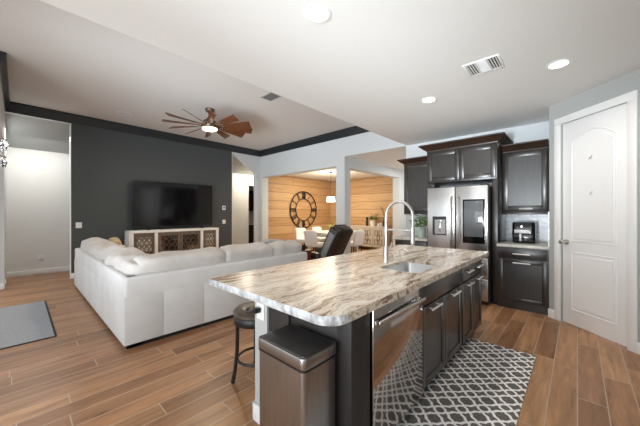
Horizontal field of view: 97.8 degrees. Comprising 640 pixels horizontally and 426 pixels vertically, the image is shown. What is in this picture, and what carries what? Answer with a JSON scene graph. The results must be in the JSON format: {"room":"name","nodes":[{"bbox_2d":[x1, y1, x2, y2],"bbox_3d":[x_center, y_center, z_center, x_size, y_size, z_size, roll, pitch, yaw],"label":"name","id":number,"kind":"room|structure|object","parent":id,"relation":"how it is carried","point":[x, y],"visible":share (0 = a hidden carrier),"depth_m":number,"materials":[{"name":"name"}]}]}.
{"room":"open-plan kitchen","nodes":[
{"label":"open-plan kitchen","id":0,"kind":"room"},
{"bbox_2d":[0,78,5,282],"bbox_3d":[-5.413,-0.350,4.641,3.550,3.400,0.200,0,0,43],"label":"wall","id":1,"kind":"structure","parent":0,"point":[2,111],"depth_m":4.95,"materials":[{"name":"grey paint"}]},
{"bbox_2d":[0,279,5,289],"bbox_3d":[-5.828,1.295,5.027,0.416,0.110,0.224,0,0,43],"label":"baseboard","id":2,"kind":"structure","parent":1,"relation":"attached to","point":[2,285],"depth_m":4.95,"materials":[{"name":"white paint"}]},
{"bbox_2d":[6,147,253,272],"bbox_3d":[-3.231,-0.150,8.996,0.850,3.000,9.160,0,0,43],"label":"wall","id":3,"kind":"structure","parent":0,"point":[37,182],"depth_m":6.21,"materials":[{"name":"white paint"}]},
{"bbox_2d":[6,266,69,277],"bbox_3d":[-4.602,1.295,7.948,0.016,0.110,5.760,0,0,43],"label":"baseboard","id":4,"kind":"structure","parent":3,"relation":"attached to","point":[66,268],"depth_m":6.16,"materials":[{"name":"white paint"}]},
{"bbox_2d":[38,255,43,260],"bbox_3d":[-6.211,0.990,6.208,0.011,0.120,0.100,0,0,43],"label":"wall outlet","id":5,"kind":"object","parent":3,"relation":"attached to","point":[40,257],"visible":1,"depth_m":6.20,"materials":[{"name":"white plastic"}]},
{"bbox_2d":[246,183,253,242],"bbox_3d":[-2.283,0.135,10.461,0.015,2.430,1.080,0,0,43],"label":"trim","id":6,"kind":"structure","parent":3,"relation":"attached to","point":[247,184],"depth_m":10.08,"materials":[{"name":"white paint"}]},
{"bbox_2d":[5,112,259,272],"bbox_3d":[-3.901,-0.350,7.186,0.100,3.400,5.590,0,0,43],"label":"wall","id":7,"kind":"structure","parent":0,"point":[105,163],"depth_m":6.49,"materials":[{"name":"grey paint"}]},
{"bbox_2d":[70,123,70,278],"bbox_3d":[-3.943,-0.255,7.142,0.108,3.210,3.680,0,0,43],"label":"trim","id":8,"kind":"structure","parent":7,"relation":"attached to","point":[70,123],"depth_m":5.76,"materials":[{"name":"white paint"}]},
{"bbox_2d":[76,222,81,227],"bbox_3d":[-5.057,0.250,5.850,0.013,0.120,0.100,0,0,43],"label":"light switch","id":9,"kind":"object","parent":7,"relation":"attached to","point":[78,224],"visible":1,"depth_m":5.85,"materials":[{"name":"white plastic"}]},
{"bbox_2d":[0,0,355,149],"bbox_3d":[-3.393,-2.150,3.968,5.210,0.200,9.630,0,0,43],"label":"ceiling","id":10,"kind":"structure","parent":0,"point":[58,59],"depth_m":4.44,"materials":[{"name":"paint"}]},
{"bbox_2d":[0,138,7,167],"bbox_3d":[-2.916,-1.155,2.200,0.616,1.790,0.609,0,0,43],"label":"crystal chandelier","id":11,"kind":"object","parent":10,"relation":"hanging from","point":[3,142],"visible":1,"depth_m":2.38,"materials":[{"name":"silver metal"}]},
{"bbox_2d":[116,111,130,115],"bbox_3d":[-4.030,-2.048,5.733,0.246,0.010,0.246,0,0,43],"label":"ceiling speaker","id":12,"kind":"object","parent":10,"relation":"attached to","point":[118,112],"visible":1,"depth_m":5.71,"materials":[{"name":"grey paint"}]},
{"bbox_2d":[117,112,129,115],"bbox_3d":[-4.030,-2.047,5.733,0.230,0.006,0.230,0,0,43],"label":"grille","id":13,"kind":"object","parent":12,"relation":"attached to","point":[121,113],"depth_m":5.72,"materials":[{"name":"grey paint"}]},
{"bbox_2d":[162,107,252,138],"bbox_3d":[-2.166,-1.836,5.482,1.643,0.428,1.643,0,0,43],"label":"ceiling fan","id":14,"kind":"object","parent":10,"relation":"hanging from","point":[239,129],"visible":1,"depth_m":5.42,"materials":[{"name":"brown wood"}]},
{"bbox_2d":[260,92,281,100],"bbox_3d":[-0.862,-2.046,4.905,0.320,0.008,0.240,0,0,43],"label":"ceiling vent","id":15,"kind":"object","parent":10,"relation":"in","point":[270,96],"visible":0.96,"depth_m":4.89,"materials":[{"name":"white metal"}]},
{"bbox_2d":[5,113,376,180],"bbox_3d":[-1.836,-1.730,7.750,4.350,0.680,9.900,0,0,43],"label":"ceiling","id":16,"kind":"structure","parent":0,"point":[23,132],"depth_m":5.94,"materials":[{"name":"beige paint"}]},
{"bbox_2d":[326,172,334,201],"bbox_3d":[0.366,-0.887,9.391,0.300,1.005,0.300,0,0,43],"label":"pendant lamp","id":17,"kind":"object","parent":16,"relation":"hanging from","point":[329,199],"visible":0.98,"depth_m":9.27,"materials":[{"name":"white metal"}]},
{"bbox_2d":[249,186,253,222],"bbox_3d":[-2.452,-0.100,11.720,1.700,2.900,3.900,0,0,43],"label":"wall","id":18,"kind":"structure","parent":0,"point":[251,188],"depth_m":12.11,"materials":[{"name":"white paint"}]},
{"bbox_2d":[249,191,253,210],"bbox_3d":[-2.794,-0.525,12.035,0.370,0.850,2.100,0,0,43],"label":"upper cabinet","id":19,"kind":"object","parent":18,"relation":"attached to","point":[251,193],"visible":0.02,"depth_m":11.69,"materials":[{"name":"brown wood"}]},
{"bbox_2d":[268,175,329,244],"bbox_3d":[-0.742,-0.020,10.904,0.220,2.740,3.680,0,0,43],"label":"wall","id":20,"kind":"structure","parent":0,"point":[281,189],"depth_m":10.47,"materials":[{"name":"brown wood"}]},
{"bbox_2d":[290,191,316,227],"bbox_3d":[-0.626,-0.140,10.824,0.042,1.442,1.442,0,0,43],"label":"wall clock","id":21,"kind":"object","parent":20,"relation":"attached to","point":[303,192],"visible":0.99,"depth_m":10.78,"materials":[{"name":"black metal"}]},
{"bbox_2d":[0,247,639,425],"bbox_3d":[-0.538,1.400,4.578,15.000,0.100,14.400,0,0,43],"label":"floor","id":22,"kind":"structure","parent":0,"point":[84,375],"depth_m":2.38,"materials":[{"name":"brown wood"}]},
{"bbox_2d":[0,301,56,349],"bbox_3d":[-3.855,1.344,3.350,1.830,0.012,0.895,0,0,43],"label":"door mat","id":23,"kind":"object","parent":22,"relation":"on","point":[21,324],"visible":1,"depth_m":3.36,"materials":[{"name":"grey fabric"}]},
{"bbox_2d":[125,227,218,252],"bbox_3d":[-3.641,0.873,7.047,0.430,0.955,2.080,0,0,43],"label":"media console","id":24,"kind":"object","parent":22,"relation":"on","point":[151,240],"visible":0.57,"depth_m":6.81,"materials":[{"name":"white wood"}]},
{"bbox_2d":[137,237,151,252],"bbox_3d":[-4.011,0.832,6.369,0.004,0.603,0.308,0,0,43],"label":"door","id":25,"kind":"structure","parent":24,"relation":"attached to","point":[144,244],"depth_m":6.38,"materials":[{"name":"wood"}]},
{"bbox_2d":[161,235,177,250],"bbox_3d":[-3.650,0.832,6.760,0.004,0.603,0.393,0,0,43],"label":"door","id":26,"kind":"structure","parent":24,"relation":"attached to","point":[168,242],"depth_m":6.76,"materials":[{"name":"brown wood"}]},
{"bbox_2d":[132,180,211,229],"bbox_3d":[-3.679,-0.188,7.124,0.270,1.165,1.900,0,0,43],"label":"television","id":27,"kind":"object","parent":24,"relation":"on","point":[154,204],"visible":0.98,"depth_m":6.98,"materials":[{"name":"black plastic"}]},
{"bbox_2d":[183,234,197,248],"bbox_3d":[-3.308,0.832,7.131,0.004,0.603,0.393,0,0,43],"label":"door","id":28,"kind":"structure","parent":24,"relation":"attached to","point":[189,240],"depth_m":7.13,"materials":[{"name":"brown wood"}]},
{"bbox_2d":[205,233,213,248],"bbox_3d":[-2.969,0.832,7.499,0.004,0.603,0.243,0,0,43],"label":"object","id":29,"kind":"structure","parent":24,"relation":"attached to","point":[209,237],"depth_m":7.50,"materials":[{"name":"wood"}]},
{"bbox_2d":[74,238,306,349],"bbox_3d":[-2.355,0.890,4.860,3.546,0.920,2.541,0,0,43],"label":"sectional sofa","id":30,"kind":"object","parent":22,"relation":"on","point":[142,297],"visible":0.8,"depth_m":3.23,"materials":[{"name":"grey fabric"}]},
{"bbox_2d":[78,238,104,252],"bbox_3d":[-3.969,0.692,4.944,1.060,0.483,0.408,0,0,43],"label":"cushion","id":31,"kind":"object","parent":30,"relation":"on","point":[86,245],"depth_m":4.72,"materials":[{"name":"fabric"}]},
{"bbox_2d":[91,242,125,260],"bbox_3d":[-3.167,0.669,4.208,1.235,0.475,0.422,0,0,43],"label":"cushion","id":32,"kind":"object","parent":30,"relation":"on","point":[99,251],"depth_m":3.95,"materials":[{"name":"fabric"}]},
{"bbox_2d":[108,237,121,244],"bbox_3d":[-3.771,0.656,5.170,0.450,0.430,0.214,0,0,43],"label":"throw pillow","id":33,"kind":"object","parent":30,"relation":"on","point":[112,239],"visible":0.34,"depth_m":5.06,"materials":[{"name":"beige fabric"}]},
{"bbox_2d":[105,248,153,274],"bbox_3d":[-2.285,0.686,3.384,1.289,0.510,0.410,0,0,43],"label":"cushion","id":34,"kind":"object","parent":30,"relation":"on","point":[132,261],"depth_m":3.02,"materials":[{"name":"fabric"}]},
{"bbox_2d":[138,248,224,273],"bbox_3d":[-1.660,0.681,3.367,0.369,0.491,1.023,0,0,43],"label":"cushion","id":35,"kind":"object","parent":30,"relation":"on","point":[156,261],"depth_m":3.22,"materials":[{"name":"fabric"}]},
{"bbox_2d":[218,243,272,261],"bbox_3d":[-1.071,0.685,4.000,0.374,0.510,0.798,0,0,43],"label":"cushion","id":36,"kind":"object","parent":30,"relation":"on","point":[237,252],"depth_m":3.88,"materials":[{"name":"fabric"}]},
{"bbox_2d":[260,239,283,243],"bbox_3d":[-0.833,0.672,4.788,0.233,0.458,0.560,0,0,43],"label":"throw pillow","id":37,"kind":"object","parent":30,"relation":"on","point":[263,241],"visible":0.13,"depth_m":4.65,"materials":[{"name":"grey fabric"}]},
{"bbox_2d":[266,240,302,255],"bbox_3d":[-0.604,0.681,4.523,0.376,0.485,0.661,0,0,43],"label":"cushion","id":38,"kind":"object","parent":30,"relation":"on","point":[285,247],"depth_m":4.39,"materials":[{"name":"fabric"}]},
{"bbox_2d":[231,301,254,383],"bbox_3d":[-0.516,1.046,2.279,0.374,0.613,0.374,0,0,43],"label":"bar stool","id":39,"kind":"object","parent":22,"relation":"on","point":[244,320],"visible":0.44,"depth_m":2.20,"materials":[{"name":"brown metal"}]},
{"bbox_2d":[249,225,253,243],"bbox_3d":[-2.702,0.910,11.950,0.620,0.880,2.100,0,0,43],"label":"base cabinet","id":40,"kind":"object","parent":22,"relation":"on","point":[251,227],"visible":0.09,"depth_m":11.39,"materials":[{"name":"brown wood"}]},
{"bbox_2d":[255,302,268,405],"bbox_3d":[0.465,0.914,2.708,0.130,0.872,2.490,0,0,43],"label":"wall","id":41,"kind":"structure","parent":22,"relation":"on","point":[261,327],"depth_m":1.81,"materials":[{"name":"beige paint"}]},
{"bbox_2d":[245,307,260,313],"bbox_3d":[-0.457,0.628,1.825,0.072,0.061,0.200,0,0,-35],"label":"plug","id":42,"kind":"object","parent":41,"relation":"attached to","point":[255,310],"visible":1,"depth_m":1.76,"materials":[{"name":"black plastic"}]},
{"bbox_2d":[252,400,259,424],"bbox_3d":[0.457,1.295,2.711,0.146,0.110,2.516,0,0,43],"label":"baseboard","id":43,"kind":"structure","parent":41,"relation":"attached to","point":[255,407],"depth_m":1.81,"materials":[{"name":"white paint"}]},
{"bbox_2d":[257,303,263,320],"bbox_3d":[-0.383,0.615,1.788,0.077,0.130,0.011,0,0,43],"label":"wall outlet","id":44,"kind":"object","parent":41,"relation":"attached to","point":[260,315],"visible":0.66,"depth_m":1.77,"materials":[{"name":"white plastic"}]},
{"bbox_2d":[259,325,335,425],"bbox_3d":[-0.129,0.984,1.357,0.342,0.733,0.270,0,0,43],"label":"trash can","id":45,"kind":"object","parent":22,"relation":"on","point":[297,364],"visible":1,"depth_m":1.28,"materials":[{"name":"silver metal"}]},
{"bbox_2d":[295,228,313,251],"bbox_3d":[-0.528,0.925,9.494,0.513,0.851,0.482,0,0,43],"label":"dining chair","id":46,"kind":"object","parent":22,"relation":"on","point":[299,235],"visible":0.63,"depth_m":9.49,"materials":[{"name":"white fabric"}]},
{"bbox_2d":[303,249,312,260],"bbox_3d":[-0.370,1.000,4.995,0.380,0.700,0.300,0,0,43],"label":"end table","id":47,"kind":"object","parent":22,"relation":"on","point":[308,251],"visible":0.16,"depth_m":4.93,"materials":[{"name":"brown wood"}]},
{"bbox_2d":[304,230,323,251],"bbox_3d":[-0.139,0.925,8.284,0.482,0.851,0.513,0,0,43],"label":"dining chair","id":48,"kind":"object","parent":22,"relation":"on","point":[310,237],"visible":0.94,"depth_m":8.10,"materials":[{"name":"white fabric"}]},
{"bbox_2d":[312,227,325,241],"bbox_3d":[0.035,0.925,10.104,0.513,0.851,0.482,0,0,43],"label":"dining chair","id":49,"kind":"object","parent":22,"relation":"on","point":[321,239],"visible":0.48,"depth_m":10.06,"materials":[{"name":"white fabric"}]},
{"bbox_2d":[269,307,369,425],"bbox_3d":[-0.038,0.914,1.586,0.643,0.872,0.170,0,0,43],"label":"island end panel","id":50,"kind":"object","parent":22,"relation":"on","point":[352,339],"visible":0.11,"depth_m":1.37,"materials":[{"name":"black wood"}]},
{"bbox_2d":[303,230,357,251],"bbox_3d":[0.462,0.970,9.201,1.100,0.760,1.750,0,0,43],"label":"dining table","id":51,"kind":"object","parent":22,"relation":"on","point":[323,233],"visible":0.03,"depth_m":8.89,"materials":[{"name":"white wood"}]},
{"bbox_2d":[311,224,352,259],"bbox_3d":[0.021,0.775,5.328,1.229,1.150,0.751,0,0,43],"label":"recliner","id":52,"kind":"object","parent":22,"relation":"on","point":[337,239],"visible":0.38,"depth_m":4.93,"materials":[{"name":"black leather"}]},
{"bbox_2d":[350,230,363,252],"bbox_3d":[1.010,0.925,8.457,0.513,0.851,0.482,0,0,43],"label":"dining chair","id":53,"kind":"object","parent":22,"relation":"on","point":[358,235],"visible":0.88,"depth_m":8.24,"materials":[{"name":"white fabric"}]},
{"bbox_2d":[350,225,390,247],"bbox_3d":[1.862,0.910,10.393,1.480,0.880,0.459,0,0,43],"label":"buffet","id":54,"kind":"object","parent":22,"relation":"on","point":[374,236],"visible":0.7,"depth_m":10.04,"materials":[{"name":"brown wood"}]},
{"bbox_2d":[368,213,377,225],"bbox_3d":[1.988,0.219,10.249,0.441,0.501,0.447,0,0,43],"label":"greenery","id":55,"kind":"object","parent":54,"relation":"on","point":[372,223],"visible":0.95,"depth_m":10.22,"materials":[{"name":"green plant"}]},
{"bbox_2d":[380,205,389,226],"bbox_3d":[2.343,0.085,10.003,0.424,0.770,0.254,0,0,43],"label":"vase","id":56,"kind":"object","parent":54,"relation":"on","point":[382,209],"visible":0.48,"depth_m":9.93,"materials":[{"name":"white ceramic"}]},
{"bbox_2d":[370,288,425,425],"bbox_3d":[0.269,0.916,1.871,0.658,0.868,0.625,0,0,43],"label":"dishwasher","id":57,"kind":"object","parent":22,"relation":"on","point":[396,326],"visible":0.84,"depth_m":1.61,"materials":[{"name":"silver metal"}]},
{"bbox_2d":[395,239,426,246],"bbox_3d":[1.826,0.914,5.193,0.600,0.872,0.745,0,0,43],"label":"base cabinet","id":58,"kind":"object","parent":22,"relation":"on","point":[397,241],"visible":0.1,"depth_m":4.97,"materials":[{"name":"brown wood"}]},
{"bbox_2d":[392,235,426,240],"bbox_3d":[1.817,0.458,5.213,0.660,0.039,0.727,0,0,43],"label":"countertop","id":59,"kind":"structure","parent":58,"relation":"on","point":[405,237],"depth_m":5.05,"materials":[{"name":"stone"}]},
{"bbox_2d":[409,213,426,237],"bbox_3d":[1.851,0.215,5.081,0.400,0.447,0.443,0,0,43],"label":"vase","id":60,"kind":"object","parent":59,"relation":"on","point":[421,232],"visible":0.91,"depth_m":5.04,"materials":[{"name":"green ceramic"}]},
{"bbox_2d":[422,269,461,390],"bbox_3d":[0.796,0.914,2.463,0.668,0.872,0.930,0,0,43],"label":"base cabinet","id":61,"kind":"object","parent":22,"relation":"on","point":[442,307],"visible":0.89,"depth_m":2.21,"materials":[{"name":"brown wood"}]},
{"bbox_2d":[209,245,488,325],"bbox_3d":[0.581,0.457,2.522,1.114,0.042,2.775,0,0,43],"label":"countertop","id":62,"kind":"structure","parent":61,"relation":"on","point":[338,290],"depth_m":1.78,"materials":[{"name":"brown stone"}]},
{"bbox_2d":[383,200,414,262],"bbox_3d":[0.695,0.161,2.438,0.298,0.550,0.106,0,0,43],"label":"kitchen faucet","id":63,"kind":"object","parent":62,"relation":"on","point":[385,248],"visible":1,"depth_m":2.45,"materials":[{"name":"silver metal"}]},
{"bbox_2d":[397,249,406,258],"bbox_3d":[0.786,0.388,2.676,0.099,0.097,0.044,0,0,43],"label":"soap dispenser","id":64,"kind":"object","parent":62,"relation":"on","point":[399,254],"visible":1,"depth_m":2.68,"materials":[{"name":"silver metal"}]},
{"bbox_2d":[385,262,435,272],"bbox_3d":[0.757,0.562,2.329,0.374,0.205,0.590,0,0,43],"label":"sink","id":65,"kind":"object","parent":62,"relation":"in","point":[405,267],"visible":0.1,"depth_m":2.55,"materials":[{"name":"metal"}]},
{"bbox_2d":[396,338,535,425],"bbox_3d":[0.899,1.343,1.824,0.583,0.012,2.700,0,0,43],"label":"kitchen rug","id":66,"kind":"object","parent":22,"relation":"on","point":[483,383],"visible":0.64,"depth_m":2.11,"materials":[{"name":"grey fabric"}]},
{"bbox_2d":[427,179,505,304],"bbox_3d":[2.390,0.421,4.578,0.973,1.858,0.884,0,0,43],"label":"refrigerator","id":67,"kind":"object","parent":22,"relation":"on","point":[460,217],"depth_m":4.22,"materials":[{"name":"grey metal"}]},
{"bbox_2d":[460,259,483,344],"bbox_3d":[1.360,0.914,3.075,0.668,0.872,0.725,0,0,43],"label":"base cabinet","id":68,"kind":"object","parent":22,"relation":"on","point":[472,276],"visible":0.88,"depth_m":2.84,"materials":[{"name":"brown wood"}]},
{"bbox_2d":[497,246,548,314],"bbox_3d":[3.011,0.914,4.099,0.583,0.872,0.745,0,0,43],"label":"base cabinet","id":69,"kind":"object","parent":22,"relation":"on","point":[522,273],"visible":0.99,"depth_m":3.85,"materials":[{"name":"brown wood"}]},
{"bbox_2d":[497,240,548,249],"bbox_3d":[3.016,0.458,4.106,0.588,0.039,0.727,0,0,43],"label":"countertop","id":70,"kind":"structure","parent":69,"relation":"on","point":[507,243],"depth_m":3.92,"materials":[{"name":"stone"}]},
{"bbox_2d":[512,222,536,243],"bbox_3d":[3.032,0.285,4.145,0.275,0.305,0.315,0,0,43],"label":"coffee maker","id":71,"kind":"object","parent":70,"relation":"on","point":[522,232],"visible":1,"depth_m":4.05,"materials":[{"name":"black"}]},
{"bbox_2d":[40,0,639,170],"bbox_3d":[1.529,-1.820,2.535,7.190,0.860,14.200,0,0,43],"label":"ceiling","id":72,"kind":"structure","parent":0,"point":[371,66],"depth_m":2.38,"materials":[{"name":"paint"}]},
{"bbox_2d":[304,4,330,23],"bbox_3d":[-0.014,-1.387,1.946,0.188,0.006,0.188,0,0,43],"label":"recessed light","id":73,"kind":"object","parent":72,"relation":"in","point":[315,13],"visible":1,"depth_m":1.94,"materials":[{"name":"white paint"}]},
{"bbox_2d":[421,97,436,102],"bbox_3d":[1.335,-1.387,3.422,0.188,0.006,0.188,0,0,43],"label":"recessed light","id":74,"kind":"object","parent":72,"relation":"in","point":[427,99],"visible":1,"depth_m":3.41,"materials":[{"name":"white paint"}]},
{"bbox_2d":[462,54,504,76],"bbox_3d":[1.543,-1.385,2.631,0.300,0.009,0.280,0,0,43],"label":"ceiling vent","id":75,"kind":"object","parent":72,"relation":"in","point":[494,62],"visible":1,"depth_m":2.62,"materials":[{"name":"white metal"}]},
{"bbox_2d":[546,59,571,69],"bbox_3d":[2.224,-1.387,2.602,0.188,0.006,0.188,0,0,43],"label":"recessed light","id":76,"kind":"object","parent":72,"relation":"in","point":[561,63],"visible":1,"depth_m":2.60,"materials":[{"name":"white paint"}]},
{"bbox_2d":[260,131,426,253],"bbox_3d":[0.247,-0.450,7.316,5.820,3.600,0.252,0,0,43],"label":"wall","id":77,"kind":"structure","parent":0,"point":[332,154],"depth_m":7.12,"materials":[{"name":"grey paint"}]},
{"bbox_2d":[0,51,369,156],"bbox_3d":[-1.987,-1.955,5.419,5.110,0.190,5.590,0,0,43],"label":"trim","id":78,"kind":"structure","parent":77,"relation":"attached to","point":[9,106],"depth_m":6.53,"materials":[{"name":"black paint"}]},
{"bbox_2d":[330,176,392,248],"bbox_3d":[1.768,-0.020,10.955,3.400,2.740,0.200,0,0,43],"label":"wall","id":79,"kind":"structure","parent":0,"point":[367,194],"depth_m":10.73,"materials":[{"name":"brown wood"}]},
{"bbox_2d":[350,158,405,245],"bbox_3d":[2.010,-0.020,8.534,0.240,2.740,3.930,0,0,43],"label":"wall","id":80,"kind":"structure","parent":0,"point":[399,218],"depth_m":8.96,"materials":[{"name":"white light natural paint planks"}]},
{"bbox_2d":[406,121,548,234],"bbox_3d":[2.621,-0.020,4.610,2.800,2.740,0.930,0,0,43],"label":"wall","id":81,"kind":"structure","parent":0,"point":[537,131],"depth_m":4.52,"materials":[{"name":"grey paint"}]},
{"bbox_2d":[397,156,440,213],"bbox_3d":[1.889,-0.509,5.351,0.678,1.058,0.427,0,0,43],"label":"upper cabinet","id":82,"kind":"object","parent":81,"relation":"attached to","point":[416,186],"visible":0.56,"depth_m":5.25,"materials":[{"name":"brown wood"}]},
{"bbox_2d":[418,132,513,185],"bbox_3d":[2.403,-0.830,4.639,1.250,0.640,0.777,0,0,43],"label":"upper cabinet","id":83,"kind":"object","parent":81,"relation":"attached to","point":[478,159],"visible":0.95,"depth_m":4.36,"materials":[{"name":"brown wood"}]},
{"bbox_2d":[501,139,548,213],"bbox_3d":[3.110,-0.511,4.224,0.558,1.053,0.427,0,0,43],"label":"upper cabinet","id":84,"kind":"object","parent":81,"relation":"attached to","point":[525,165],"visible":0.9,"depth_m":4.12,"materials":[{"name":"brown wood"}]},
{"bbox_2d":[506,212,548,246],"bbox_3d":[3.019,0.209,4.106,0.592,0.458,0.731,0,0,43],"label":"wall","id":85,"kind":"structure","parent":81,"relation":"attached to","point":[542,220],"depth_m":4.30,"materials":[{"name":"grey stone"}]},
{"bbox_2d":[549,68,639,342],"bbox_3d":[3.111,-0.020,2.769,0.120,2.740,1.750,0,0,-4],"label":"wall","id":86,"kind":"structure","parent":0,"point":[629,82],"depth_m":3.30,"materials":[{"name":"beige paint"}]},
{"bbox_2d":[559,103,626,346],"bbox_3d":[3.016,0.115,3.109,0.132,2.446,0.722,0,0,-4],"label":"door","id":87,"kind":"structure","parent":86,"relation":"in","point":[594,242],"depth_m":3.08,"materials":[{"name":"white paint"}]},
{"bbox_2d":[548,308,639,354],"bbox_3d":[3.043,1.295,2.771,0.016,0.110,1.745,0,0,-4],"label":"baseboard","id":88,"kind":"structure","parent":86,"relation":"attached to","point":[550,311],"depth_m":3.57,"materials":[{"name":"white paint"}]},
{"bbox_2d":[554,90,637,353],"bbox_3d":[3.017,0.080,3.115,0.018,2.540,0.875,0,0,-4],"label":"trim","id":89,"kind":"structure","parent":86,"relation":"attached to","point":[631,98],"depth_m":2.75,"materials":[{"name":"white paint"}]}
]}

